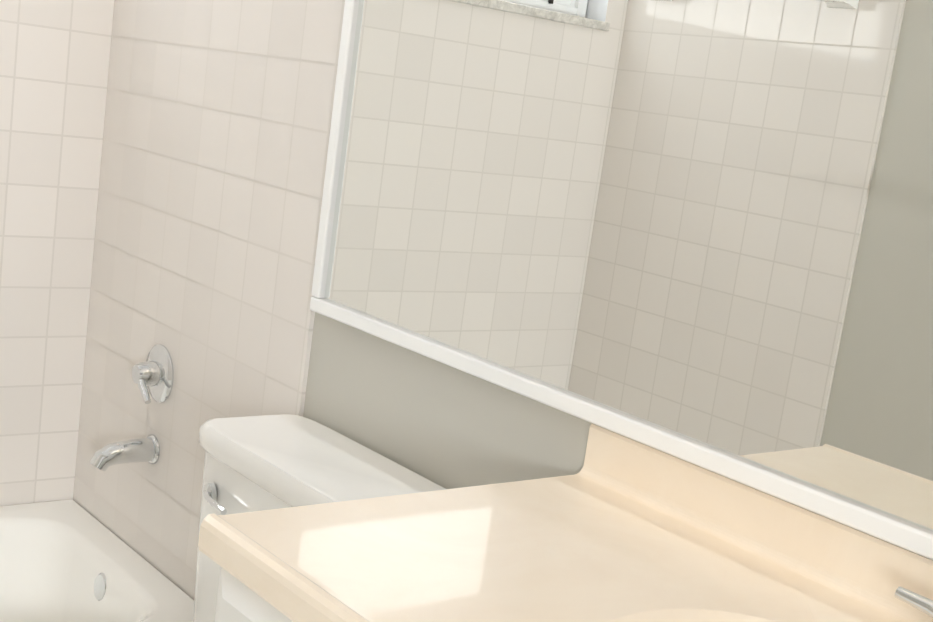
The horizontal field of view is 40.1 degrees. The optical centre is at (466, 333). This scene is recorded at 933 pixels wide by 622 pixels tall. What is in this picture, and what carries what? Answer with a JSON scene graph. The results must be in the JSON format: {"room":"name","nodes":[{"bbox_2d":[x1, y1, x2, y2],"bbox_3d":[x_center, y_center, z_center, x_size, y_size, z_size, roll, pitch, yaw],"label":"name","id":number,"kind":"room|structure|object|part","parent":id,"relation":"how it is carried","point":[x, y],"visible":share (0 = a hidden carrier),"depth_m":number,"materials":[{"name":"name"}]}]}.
{"room":"bathroom","nodes":[
{"label":"bathroom","id":0,"kind":"room"},
{"bbox_2d":[303,312,928,558],"bbox_3d":[0.457,-0.029,1.351,0.120,2.400,4.376,-1,14,-40],"label":"wall","id":1,"kind":"structure","parent":0,"point":[445,426],"depth_m":1.87,"materials":[{"name":"grey paint"}]},
{"bbox_2d":[73,0,344,600],"bbox_3d":[-0.514,-0.336,2.421,0.008,2.345,0.926,-1,14,-40],"label":"wall tiles","id":2,"kind":"structure","parent":1,"relation":"attached to","point":[217,123],"depth_m":2.42,"materials":[{"name":"white tile"}]},
{"bbox_2d":[90,434,159,471],"bbox_3d":[-0.678,0.236,2.523,0.130,0.067,0.060,-1,14,-40],"label":"tub spout","id":3,"kind":"object","parent":2,"relation":"attached to","point":[147,449],"visible":1,"depth_m":2.51,"materials":[{"name":"silver metal"}]},
{"bbox_2d":[132,344,173,403],"bbox_3d":[-0.626,0.080,2.515,0.056,0.116,0.121,-1,14,-40],"label":"tub valve","id":4,"kind":"object","parent":2,"relation":"attached to","point":[154,373],"visible":1,"depth_m":2.50,"materials":[{"name":"silver metal"}]},
{"bbox_2d":[310,0,932,559],"bbox_3d":[0.414,-0.331,1.283,0.016,1.047,1.916,-1,14,-40],"label":"mirror","id":5,"kind":"object","parent":1,"relation":"attached to","point":[698,232],"visible":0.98,"depth_m":1.50,"materials":[{"name":"clear glass"}]},
{"label":"floor","id":6,"kind":"structure","parent":0,"visible":0},
{"bbox_2d":[0,499,193,621],"bbox_3d":[-1.247,0.639,2.140,1.496,0.350,0.768,-1,14,-40],"label":"bathtub","id":7,"kind":"object","parent":6,"relation":"on","point":[71,560],"visible":1,"depth_m":2.68,"materials":[{"name":"white ceramic"}]},
{"bbox_2d":[193,414,444,621],"bbox_3d":[-0.444,0.583,1.798,0.703,0.802,0.504,-1,14,-40],"label":"toilet","id":8,"kind":"object","parent":6,"relation":"on","point":[259,463],"visible":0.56,"depth_m":1.91,"materials":[{"name":"white ceramic"}]},
{"bbox_3d":[-0.381,0.251,1.939,0.022,0.028,0.084,-1,14,-40],"label":"lever","id":9,"kind":"part","parent":8,"relation":"part of","materials":[{"name":"silver metal"}]},
{"bbox_3d":[-0.201,0.209,1.887,0.206,0.040,0.504,-1,14,-40],"label":"tank lid","id":10,"kind":"part","parent":8,"relation":"part of","materials":[{"name":"white ceramic"}]},
{"bbox_2d":[198,424,932,621],"bbox_3d":[0.270,0.733,1.051,0.565,0.975,1.267,-1,14,-40],"label":"bathroom vanity","id":11,"kind":"object","parent":6,"relation":"on","point":[618,528],"visible":1,"depth_m":1.30,"materials":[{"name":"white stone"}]},
{"bbox_2d":[894,586,932,621],"bbox_3d":[0.443,0.283,1.096,0.150,0.068,0.226,-1,14,-40],"label":"faucet","id":12,"kind":"object","parent":11,"relation":"on","point":[924,604],"depth_m":1.19,"materials":[{"name":"silver metal"}]},
{"bbox_3d":[-1.399,-0.465,2.303,1.720,2.400,0.142,-1,14,-40],"label":"wall","id":13,"kind":"structure","parent":0,"visible":0},
{"bbox_2d":[0,0,113,505],"bbox_3d":[-1.356,-0.421,2.252,1.520,2.345,0.008,-1,14,-40],"label":"wall tile","id":14,"kind":"structure","parent":13,"relation":"attached to","point":[54,61],"depth_m":2.70,"materials":[{"name":"white tile"}]}
]}

